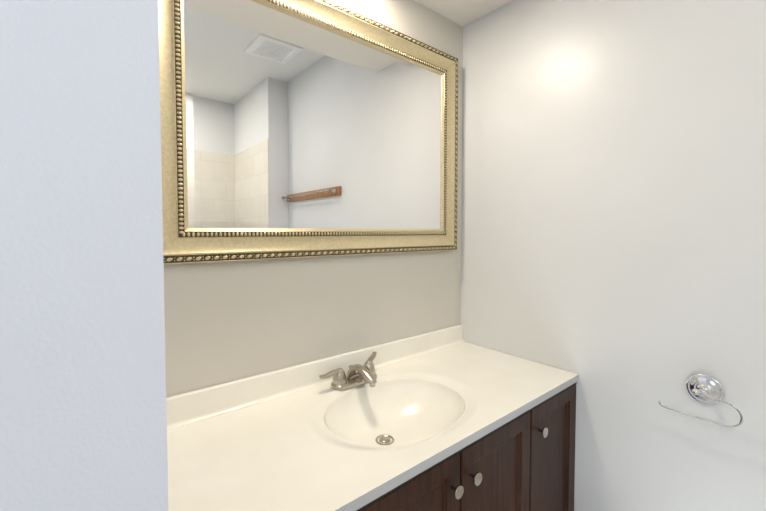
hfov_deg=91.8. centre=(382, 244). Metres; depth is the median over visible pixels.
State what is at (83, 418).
wall
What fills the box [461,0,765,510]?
wall
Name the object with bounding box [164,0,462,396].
wall
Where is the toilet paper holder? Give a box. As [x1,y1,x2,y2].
[658,374,743,427]
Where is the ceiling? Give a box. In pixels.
[415,0,511,26]
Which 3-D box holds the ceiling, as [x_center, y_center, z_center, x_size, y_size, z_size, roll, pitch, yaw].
[0.069,-1.261,1.137,1.485,0.350,0.740,-2,3,-39]
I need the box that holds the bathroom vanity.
[166,324,578,510]
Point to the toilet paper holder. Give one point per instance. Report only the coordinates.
(706, 389)
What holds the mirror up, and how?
attached to the wall at (227, 321)
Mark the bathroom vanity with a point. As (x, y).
(448, 419)
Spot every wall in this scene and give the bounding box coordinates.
[0,0,168,510]
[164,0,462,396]
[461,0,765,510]
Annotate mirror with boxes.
[158,0,457,263]

